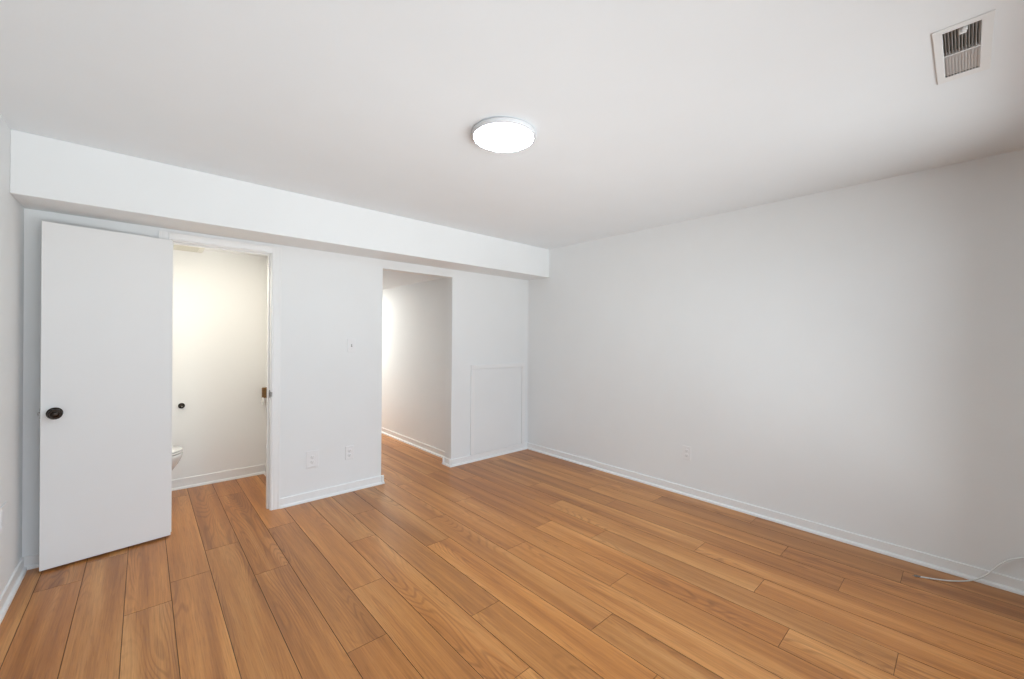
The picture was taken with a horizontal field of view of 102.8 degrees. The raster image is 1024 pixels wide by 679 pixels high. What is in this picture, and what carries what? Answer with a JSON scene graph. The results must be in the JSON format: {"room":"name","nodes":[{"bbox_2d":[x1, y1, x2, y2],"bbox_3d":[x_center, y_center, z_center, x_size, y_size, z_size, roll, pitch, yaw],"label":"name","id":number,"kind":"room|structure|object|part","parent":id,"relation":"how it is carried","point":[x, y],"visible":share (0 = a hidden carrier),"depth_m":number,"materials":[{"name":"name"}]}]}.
{"room":"empty basement room","nodes":[
{"label":"empty basement room","id":0,"kind":"room"},
{"bbox_2d":[0,114,23,595],"bbox_3d":[-1.815,0.112,1.179,0.100,2.441,5.220,0,0,-42],"label":"wall","id":1,"kind":"structure","parent":0,"point":[11,210],"depth_m":2.10,"materials":[{"name":"paint"}]},
{"bbox_2d":[0,501,6,531],"bbox_3d":[-2.492,0.866,2.003,0.006,0.116,0.116,0,0,-42],"label":"wall outlet","id":2,"kind":"object","parent":1,"relation":"attached to","point":[3,510],"visible":1,"depth_m":1.99,"materials":[{"name":"white plastic"}]},
{"bbox_2d":[0,557,26,623],"bbox_3d":[-1.440,1.289,0.846,0.024,0.074,4.007,0,0,-42],"label":"baseboard","id":3,"kind":"structure","parent":1,"relation":"attached to","point":[14,582],"depth_m":2.10,"materials":[{"name":"white paint"}]},
{"bbox_2d":[172,250,266,479],"bbox_3d":[-2.933,0.229,3.619,1.508,2.180,0.100,0,0,-42],"label":"wall","id":4,"kind":"structure","parent":0,"point":[220,298],"depth_m":3.76,"materials":[{"name":"white paint"}]},
{"bbox_2d":[178,403,184,408],"bbox_3d":[-2.878,0.581,3.562,0.048,0.048,0.063,0,0,-42],"label":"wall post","id":5,"kind":"object","parent":4,"relation":"attached to","point":[181,405],"visible":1,"depth_m":3.57,"materials":[{"name":"black metal"}]},
{"bbox_2d":[172,464,265,490],"bbox_3d":[-2.645,1.267,3.216,1.408,0.090,0.898,0,0,-42],"label":"baseboard","id":6,"kind":"structure","parent":4,"relation":"attached to","point":[194,481],"depth_m":3.75,"materials":[{"name":"white paint"}]},
{"bbox_2d":[204,248,267,256],"bbox_3d":[-2.623,-0.858,3.284,1.508,0.100,0.998,0,0,-42],"label":"ceiling","id":7,"kind":"structure","parent":0,"point":[205,248],"depth_m":3.80,"materials":[{"name":"white paint"}]},
{"bbox_2d":[173,244,204,252],"bbox_3d":[-2.662,-0.772,3.288,0.300,0.073,0.280,0,0,-42],"label":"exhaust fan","id":8,"kind":"object","parent":7,"relation":"attached to","point":[175,247],"visible":0.31,"depth_m":3.31,"materials":[{"name":"white plastic"}]},
{"bbox_2d":[266,257,267,415],"bbox_3d":[-2.076,0.236,3.720,0.100,2.180,0.898,0,0,-42],"label":"wall","id":9,"kind":"structure","parent":0,"point":[267,257],"depth_m":4.01,"materials":[{"name":"white paint"}]},
{"bbox_2d":[261,387,266,403],"bbox_3d":[-2.385,0.544,3.947,0.052,0.162,0.099,0,0,-42],"label":"strike plate","id":10,"kind":"object","parent":9,"relation":"attached to","point":[264,389],"visible":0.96,"depth_m":3.93,"materials":[{"name":"brown metal"}]},
{"bbox_2d":[22,208,527,556],"bbox_3d":[-1.330,0.112,3.709,4.008,2.441,0.115,0,0,-42],"label":"wall","id":11,"kind":"structure","parent":0,"point":[331,396],"depth_m":3.49,"materials":[{"name":"paint"}]},
{"bbox_2d":[24,553,38,569],"bbox_3d":[-2.568,1.277,2.510,0.577,0.074,0.024,0,0,-42],"label":"baseboard","id":12,"kind":"structure","parent":11,"relation":"attached to","point":[30,561],"depth_m":2.34,"materials":[{"name":"white paint"}]},
{"bbox_2d":[38,221,172,570],"bbox_3d":[-2.471,0.319,2.514,0.150,1.966,0.582,1,0,40],"label":"door","id":13,"kind":"structure","parent":11,"relation":"in","point":[106,352],"depth_m":2.48,"materials":[{"name":"paint"}]},
{"bbox_2d":[158,230,281,531],"bbox_3d":[-2.116,0.299,2.992,0.728,2.036,0.132,0,0,-42],"label":"door frame","id":14,"kind":"structure","parent":11,"relation":"attached to","point":[274,289],"depth_m":3.16,"materials":[{"name":"white paint"}]},
{"bbox_3d":[-2.325,0.297,2.726,0.062,2.036,0.016,0,0,-42],"label":"casing","id":15,"kind":"part","parent":14,"relation":"part of","materials":[{"name":"white paint"}]},
{"bbox_3d":[-2.069,-0.695,2.947,0.604,0.048,0.016,0,0,-42],"label":"head casing","id":16,"kind":"part","parent":14,"relation":"part of","materials":[{"name":"white paint"}]},
{"bbox_3d":[-1.830,0.301,3.171,0.062,2.036,0.016,0,0,-42],"label":"casing","id":17,"kind":"part","parent":14,"relation":"part of","materials":[{"name":"white paint"}]},
{"bbox_2d":[306,450,318,468],"bbox_3d":[-1.637,0.983,3.356,0.098,0.140,0.010,0,0,-42],"label":"wall outlet","id":18,"kind":"object","parent":11,"relation":"attached to","point":[312,457],"visible":1,"depth_m":3.35,"materials":[{"name":"white plastic"}]},
{"bbox_3d":[-1.639,0.983,3.353,0.066,0.104,0.002,0,0,-42],"label":"inset frame","id":19,"kind":"part","parent":18,"relation":"part of","materials":[{"name":"white plastic"}]},
{"bbox_2d":[280,475,384,508],"bbox_3d":[-1.534,1.284,3.520,0.855,0.074,0.139,0,0,-42],"label":"baseboard","id":20,"kind":"structure","parent":11,"relation":"attached to","point":[310,496],"depth_m":3.44,"materials":[{"name":"white paint"}]},
{"bbox_2d":[345,445,353,459],"bbox_3d":[-1.414,0.985,3.558,0.072,0.117,0.009,0,0,-42],"label":"wall outlet","id":21,"kind":"object","parent":11,"relation":"attached to","point":[349,450],"visible":1,"depth_m":3.55,"materials":[{"name":"white plastic"}]},
{"bbox_2d":[347,339,355,351],"bbox_3d":[-1.396,0.052,3.560,0.072,0.117,0.017,0,0,-42],"label":"light switch","id":22,"kind":"object","parent":11,"relation":"attached to","point":[351,343],"visible":1,"depth_m":3.56,"materials":[{"name":"white plastic"}]},
{"bbox_2d":[442,442,526,467],"bbox_3d":[-0.273,1.293,4.673,1.134,0.074,0.163,0,0,-42],"label":"baseboard","id":23,"kind":"structure","parent":11,"relation":"attached to","point":[447,462],"depth_m":4.53,"materials":[{"name":"white paint"}]},
{"bbox_2d":[470,363,524,454],"bbox_3d":[-0.148,0.768,4.694,0.806,0.977,0.014,0,0,-42],"label":"access panel","id":24,"kind":"object","parent":11,"relation":"attached to","point":[497,403],"visible":1,"depth_m":4.67,"materials":[{"name":"paint"}]},
{"bbox_3d":[-0.144,0.303,4.693,0.806,0.047,0.014,0,0,-42],"label":"frame rail","id":25,"kind":"part","parent":24,"relation":"part of","materials":[{"name":"white paint"}]},
{"bbox_2d":[527,280,528,441],"bbox_3d":[0.195,0.268,5.003,0.008,1.982,0.008,0,0,-42],"label":"trim","id":26,"kind":"structure","parent":11,"relation":"attached to","point":[528,280],"depth_m":5.00,"materials":[{"name":"white paint"}]},
{"bbox_2d":[383,271,440,289],"bbox_3d":[-2.088,-0.757,5.382,1.122,0.100,3.398,0,0,-42],"label":"ceiling","id":27,"kind":"structure","parent":0,"point":[391,279],"depth_m":4.74,"materials":[{"name":"paint"}]},
{"bbox_2d":[381,278,445,450],"bbox_3d":[-1.684,0.286,5.689,0.100,2.080,3.298,0,0,-42],"label":"wall","id":28,"kind":"structure","parent":0,"point":[413,315],"depth_m":5.07,"materials":[{"name":"paint"}]},
{"bbox_2d":[381,427,444,457],"bbox_3d":[-2.072,1.276,5.348,0.922,0.074,3.298,0,0,-42],"label":"baseboard","id":29,"kind":"structure","parent":28,"relation":"attached to","point":[412,442],"depth_m":5.06,"materials":[{"name":"white paint"}]},
{"bbox_2d":[0,0,1023,249],"bbox_3d":[0.055,-1.094,2.182,4.208,0.100,4.222,0,0,-42],"label":"ceiling","id":30,"kind":"structure","parent":0,"point":[643,114],"depth_m":1.75,"materials":[{"name":"paint"}]},
{"bbox_2d":[10,129,548,279],"bbox_3d":[-1.168,-0.895,3.537,4.008,0.324,0.343,0,0,-42],"label":"beam","id":31,"kind":"structure","parent":30,"relation":"attached to","point":[47,174],"depth_m":2.71,"materials":[{"name":"paint"}]},
{"bbox_2d":[472,117,535,152],"bbox_3d":[-0.042,-1.030,2.065,0.323,0.030,0.323,0,0,-42],"label":"ceiling light","id":32,"kind":"object","parent":30,"relation":"in","point":[495,134],"visible":1,"depth_m":2.03,"materials":[{"name":"white plastic"}]},
{"bbox_2d":[932,9,995,84],"bbox_3d":[1.611,-1.067,1.460,0.408,0.108,0.139,0,0,-42],"label":"ceiling vent","id":33,"kind":"object","parent":30,"relation":"in","point":[962,49],"visible":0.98,"depth_m":1.46,"materials":[{"name":"white metal"}]},
{"bbox_3d":[1.489,-1.023,1.349,0.021,0.018,0.020,0,0,-42],"label":"lever","id":34,"kind":"part","parent":33,"relation":"part of","materials":[{"name":"white metal"}]},
{"bbox_2d":[0,433,1023,678],"bbox_3d":[-1.103,1.355,3.447,4.108,0.060,7.520,0,0,-42],"label":"floor","id":35,"kind":"structure","parent":0,"point":[523,564],"depth_m":2.12,"materials":[{"name":"brown wood"}]},
{"bbox_2d":[172,446,182,469],"bbox_3d":[-2.969,0.927,3.095,0.745,0.765,0.460,0,0,-42],"label":"toilet","id":36,"kind":"object","parent":35,"relation":"on","point":[177,453],"visible":0.1,"depth_m":3.26,"materials":[{"name":"white ceramic"}]},
{"bbox_3d":[-2.874,0.888,3.180,0.484,0.016,0.366,0,0,-42],"label":"lid","id":37,"kind":"part","parent":36,"relation":"part of","materials":[{"name":"white ceramic"}]},
{"bbox_2d":[912,557,1023,581],"bbox_3d":[2.562,1.199,2.249,0.564,0.319,0.082,1,0,26],"label":"coaxial cable","id":38,"kind":"object","parent":35,"relation":"on","point":[1001,563],"visible":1,"depth_m":2.28,"materials":[{"name":"white plastic"}]},
{"bbox_2d":[528,149,1023,579],"bbox_3d":[1.585,0.138,3.558,0.120,2.441,4.242,0,0,-42],"label":"wall","id":39,"kind":"structure","parent":0,"point":[850,358],"depth_m":2.84,"materials":[{"name":"paint"}]},
{"bbox_2d":[683,445,690,460],"bbox_3d":[1.512,0.982,3.535,0.009,0.117,0.072,0,0,-42],"label":"wall outlet","id":40,"kind":"object","parent":39,"relation":"attached to","point":[686,449],"visible":1,"depth_m":3.53,"materials":[{"name":"white plastic"}]},
{"bbox_2d":[527,442,1023,595],"bbox_3d":[1.519,1.311,3.514,0.024,0.074,4.007,0,0,-42],"label":"baseboard","id":41,"kind":"structure","parent":39,"relation":"attached to","point":[1004,582],"depth_m":2.83,"materials":[{"name":"white paint"}]}
]}

